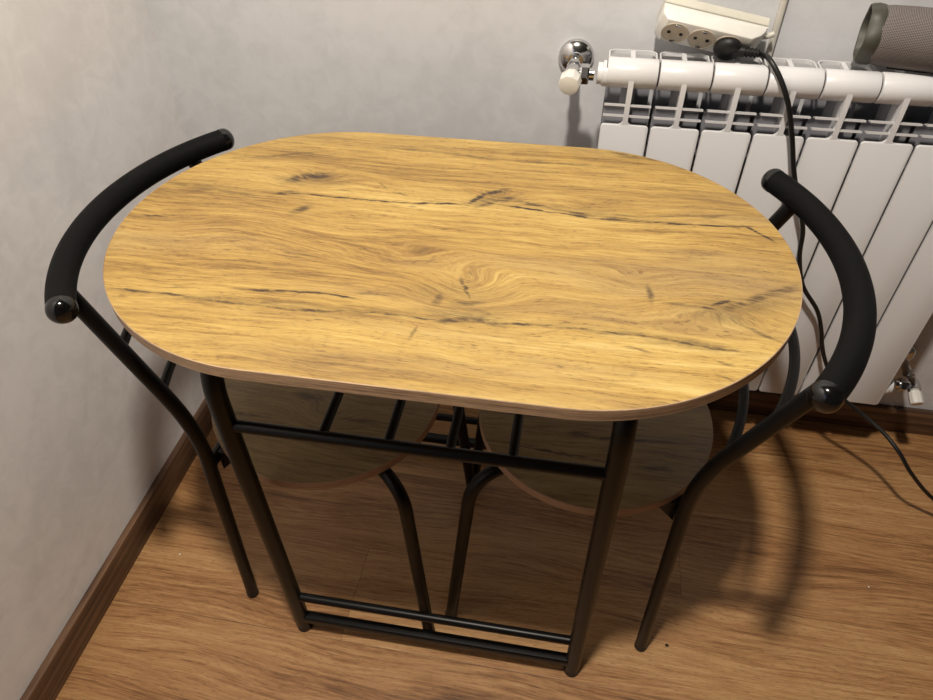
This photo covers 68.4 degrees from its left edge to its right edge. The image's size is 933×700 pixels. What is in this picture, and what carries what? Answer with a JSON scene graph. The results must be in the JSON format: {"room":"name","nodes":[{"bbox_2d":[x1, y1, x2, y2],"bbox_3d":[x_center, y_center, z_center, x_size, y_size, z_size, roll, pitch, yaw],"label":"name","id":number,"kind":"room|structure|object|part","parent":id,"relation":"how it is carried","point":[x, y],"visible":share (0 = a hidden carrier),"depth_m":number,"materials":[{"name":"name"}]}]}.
{"room":"dining room","nodes":[
{"label":"dining room","id":0,"kind":"room"},
{"bbox_2d":[0,0,204,699],"bbox_3d":[-0.921,0.187,-0.221,0.100,2.560,3.300,7,44,8],"label":"wall","id":1,"kind":"structure","parent":0,"point":[87,98],"depth_m":1.13,"materials":[{"name":"paint"}]},
{"bbox_2d":[20,398,212,699],"bbox_3d":[-0.853,1.095,0.629,0.014,0.072,3.300,7,44,8],"label":"baseboard","id":2,"kind":"structure","parent":1,"relation":"attached to","point":[51,676],"depth_m":1.31,"materials":[{"name":"brown wood"}]},
{"bbox_2d":[55,404,932,699],"bbox_3d":[0.765,1.331,0.454,3.500,0.060,3.500,7,44,8],"label":"floor","id":3,"kind":"structure","parent":0,"point":[768,596],"depth_m":1.33,"materials":[{"name":"laminate"}]},
{"bbox_2d":[44,128,474,630],"bbox_3d":[-0.266,0.101,1.161,0.500,0.767,0.454,9,44,10],"label":"bistro chair","id":4,"kind":"object","parent":3,"relation":"on","point":[287,463],"visible":0.64,"depth_m":1.03,"materials":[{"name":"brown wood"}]},
{"bbox_3d":[-0.431,-0.113,1.012,0.043,0.013,0.332,8,44,9],"label":"rail","id":5,"kind":"part","parent":4,"relation":"part of","materials":[{"name":"black metal"}]},
{"bbox_3d":[-0.463,-0.195,0.943,0.103,0.033,0.441,7,44,8],"label":"backrest","id":6,"kind":"part","parent":4,"relation":"part of","materials":[{"name":"black plastic"}]},
{"bbox_3d":[-0.438,0.197,1.075,0.106,0.742,0.029,1,44,1],"label":"leg","id":7,"kind":"part","parent":4,"relation":"part of","materials":[{"name":"black metal"}]},
{"bbox_3d":[-0.398,-0.053,1.066,0.046,0.013,0.330,9,44,10],"label":"rail","id":8,"kind":"part","parent":4,"relation":"part of","materials":[{"name":"black metal"}]},
{"bbox_3d":[-0.369,-0.032,1.315,0.127,0.743,0.037,4,44,5],"label":"leg","id":9,"kind":"part","parent":4,"relation":"part of","materials":[{"name":"black metal"}]},
{"bbox_3d":[-0.228,0.071,1.134,0.369,0.016,0.369,9,44,10],"label":"seat","id":10,"kind":"part","parent":4,"relation":"part of","materials":[{"name":"brown wood"}]},
{"bbox_3d":[-0.154,0.302,1.202,0.025,0.412,0.285,-30,51,-27],"label":"leg","id":11,"kind":"part","parent":4,"relation":"part of","materials":[{"name":"black metal"}]},
{"bbox_3d":[-0.113,0.182,1.326,0.281,0.412,0.022,-15,45,-15],"label":"leg","id":12,"kind":"part","parent":4,"relation":"part of","materials":[{"name":"black metal"}]},
{"bbox_2d":[103,132,802,676],"bbox_3d":[-0.024,0.126,1.143,0.872,0.750,0.541,6,44,7],"label":"dining table","id":13,"kind":"object","parent":3,"relation":"on","point":[520,279],"visible":0.99,"depth_m":0.84,"materials":[{"name":"brown wood"}]},
{"bbox_3d":[-0.286,0.183,1.097,0.031,0.729,0.232,6,44,7],"label":"leg","id":14,"kind":"part","parent":13,"relation":"part of","materials":[{"name":"black metal"}]},
{"bbox_3d":[-0.065,0.121,0.842,0.483,0.016,0.016,6,44,7],"label":"rail","id":15,"kind":"part","parent":13,"relation":"part of","materials":[{"name":"black metal"}]},
{"bbox_3d":[-0.060,0.456,1.170,0.483,0.016,0.016,6,44,7],"label":"rail","id":16,"kind":"part","parent":13,"relation":"part of","materials":[{"name":"black metal"}]},
{"bbox_3d":[-0.059,0.511,1.222,0.483,0.018,0.018,6,44,7],"label":"rail","id":17,"kind":"part","parent":13,"relation":"part of","materials":[{"name":"black metal"}]},
{"bbox_3d":[0.016,0.208,1.539,0.483,0.018,0.018,6,44,7],"label":"rail","id":18,"kind":"part","parent":13,"relation":"part of","materials":[{"name":"black metal"}]},
{"bbox_3d":[0.015,0.153,1.487,0.483,0.016,0.016,6,44,7],"label":"rail","id":19,"kind":"part","parent":13,"relation":"part of","materials":[{"name":"black metal"}]},
{"bbox_3d":[0.196,0.236,1.034,0.031,0.729,0.232,6,44,7],"label":"leg","id":20,"kind":"part","parent":13,"relation":"part of","materials":[{"name":"black metal"}]},
{"bbox_2d":[445,168,876,651],"bbox_3d":[0.230,0.152,1.101,0.511,0.767,0.455,5,44,6],"label":"bistro chair","id":21,"kind":"object","parent":3,"relation":"on","point":[669,470],"visible":0.67,"depth_m":0.97,"materials":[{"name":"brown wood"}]},
{"bbox_3d":[0.088,0.313,1.181,0.278,0.419,0.026,-15,45,-15],"label":"leg","id":22,"kind":"part","parent":21,"relation":"part of","materials":[{"name":"black metal"}]},
{"bbox_3d":[0.114,0.186,1.315,0.283,0.419,0.032,29,51,28],"label":"leg","id":23,"kind":"part","parent":21,"relation":"part of","materials":[{"name":"black metal"}]},
{"bbox_3d":[0.201,0.102,1.086,0.360,0.016,0.360,5,44,6],"label":"seat","id":24,"kind":"part","parent":21,"relation":"part of","materials":[{"name":"brown wood"}]},
{"bbox_3d":[0.347,0.278,0.979,0.117,0.742,0.025,19,47,20],"label":"leg","id":25,"kind":"part","parent":21,"relation":"part of","materials":[{"name":"black metal"}]},
{"bbox_3d":[0.369,0.026,0.972,0.053,0.013,0.327,5,44,6],"label":"rail","id":26,"kind":"part","parent":21,"relation":"part of","materials":[{"name":"black metal"}]},
{"bbox_3d":[0.404,0.054,1.213,0.129,0.743,0.029,11,45,12],"label":"leg","id":27,"kind":"part","parent":21,"relation":"part of","materials":[{"name":"black metal"}]},
{"bbox_3d":[0.403,-0.024,0.907,0.064,0.013,0.336,5,44,6],"label":"rail","id":28,"kind":"part","parent":21,"relation":"part of","materials":[{"name":"black metal"}]},
{"bbox_3d":[0.431,-0.093,0.824,0.096,0.033,0.440,7,44,9],"label":"backrest","id":29,"kind":"part","parent":21,"relation":"part of","materials":[{"name":"black plastic"}]},
{"bbox_2d":[713,38,932,500],"bbox_3d":[0.993,0.035,1.135,1.349,0.876,0.093,16,46,17],"label":"cable","id":30,"kind":"object","parent":3,"relation":"on","point":[726,49],"visible":0.88,"depth_m":1.08,"materials":[{"name":"black rubber"}]},
{"bbox_2d":[145,0,932,409],"bbox_3d":[1.051,-0.774,0.761,3.500,2.560,0.100,7,44,8],"label":"wall","id":31,"kind":"structure","parent":0,"point":[259,71],"depth_m":1.23,"materials":[{"name":"white plaster"}]},
{"bbox_2d":[596,0,932,404],"bbox_3d":[0.544,-0.230,1.251,0.668,0.738,0.120,7,44,8],"label":"radiator","id":32,"kind":"object","parent":31,"relation":"attached to","point":[872,169],"depth_m":1.11,"materials":[{"name":"white metal"}]},
{"bbox_2d":[558,38,594,94],"bbox_3d":[0.176,-0.452,1.119,0.063,0.060,0.136,7,44,8],"label":"radiator valve","id":33,"kind":"object","parent":32,"relation":"attached to","point":[576,56],"visible":1,"depth_m":1.10,"materials":[{"name":"silver metal"}]},
{"bbox_3d":[0.163,-0.421,1.078,0.036,0.035,0.032,7,44,8],"label":"knob","id":34,"kind":"part","parent":33,"relation":"part of","materials":[{"name":"beige plastic"}]},
{"bbox_2d":[661,23,688,42],"bbox_3d":[0.323,-0.491,1.063,0.042,0.036,0.024,7,44,8],"label":"socket","id":35,"kind":"object","parent":32,"relation":"attached to","point":[670,32],"depth_m":1.06,"materials":[{"name":"beige plastic"}]},
{"bbox_2d":[687,29,715,48],"bbox_3d":[0.363,-0.481,1.063,0.042,0.036,0.024,7,44,8],"label":"socket","id":36,"kind":"object","parent":32,"relation":"attached to","point":[696,38],"depth_m":1.06,"materials":[{"name":"beige plastic"}]},
{"bbox_3d":[0.387,-0.501,1.065,0.183,0.086,0.063,7,44,8],"label":"power strip","id":37,"kind":"part","parent":32,"relation":"part of","materials":[{"name":"white plastic"}]},
{"bbox_2d":[713,36,741,46],"bbox_3d":[0.404,-0.471,1.062,0.042,0.036,0.024,7,44,8],"label":"socket","id":38,"kind":"object","parent":32,"relation":"attached to","point":[715,38],"depth_m":1.05,"materials":[{"name":"plastic"}]},
{"bbox_2d":[853,2,932,73],"bbox_3d":[0.687,-0.442,0.985,0.219,0.085,0.085,14,46,15],"label":"speaker","id":39,"kind":"object","parent":32,"relation":"on","point":[895,37],"visible":1,"depth_m":0.97},
{"bbox_2d":[894,345,923,405],"bbox_3d":[0.909,0.051,1.419,0.060,0.060,0.139,9,44,10],"label":"radiator valve","id":40,"kind":"object","parent":32,"relation":"attached to","point":[909,382],"visible":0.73,"depth_m":1.39,"materials":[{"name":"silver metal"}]},
{"bbox_3d":[0.908,0.096,1.388,0.025,0.031,0.035,1,44,2],"label":"knob","id":41,"kind":"part","parent":40,"relation":"part of","materials":[{"name":"beige plastic"}]},
{"bbox_2d":[749,0,787,109],"bbox_3d":[0.486,-0.515,1.070,0.010,0.930,0.010,7,44,8],"label":"duct","id":42,"kind":"object","parent":31,"relation":"attached to","point":[783,3],"visible":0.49,"depth_m":1.07,"materials":[{"name":"white plastic"}]},
{"bbox_2d":[707,389,932,435],"bbox_3d":[1.060,0.167,1.577,3.286,0.072,0.014,7,44,8],"label":"baseboard","id":43,"kind":"structure","parent":31,"relation":"attached to","point":[888,417],"depth_m":1.60,"materials":[{"name":"brown wood"}]}
]}

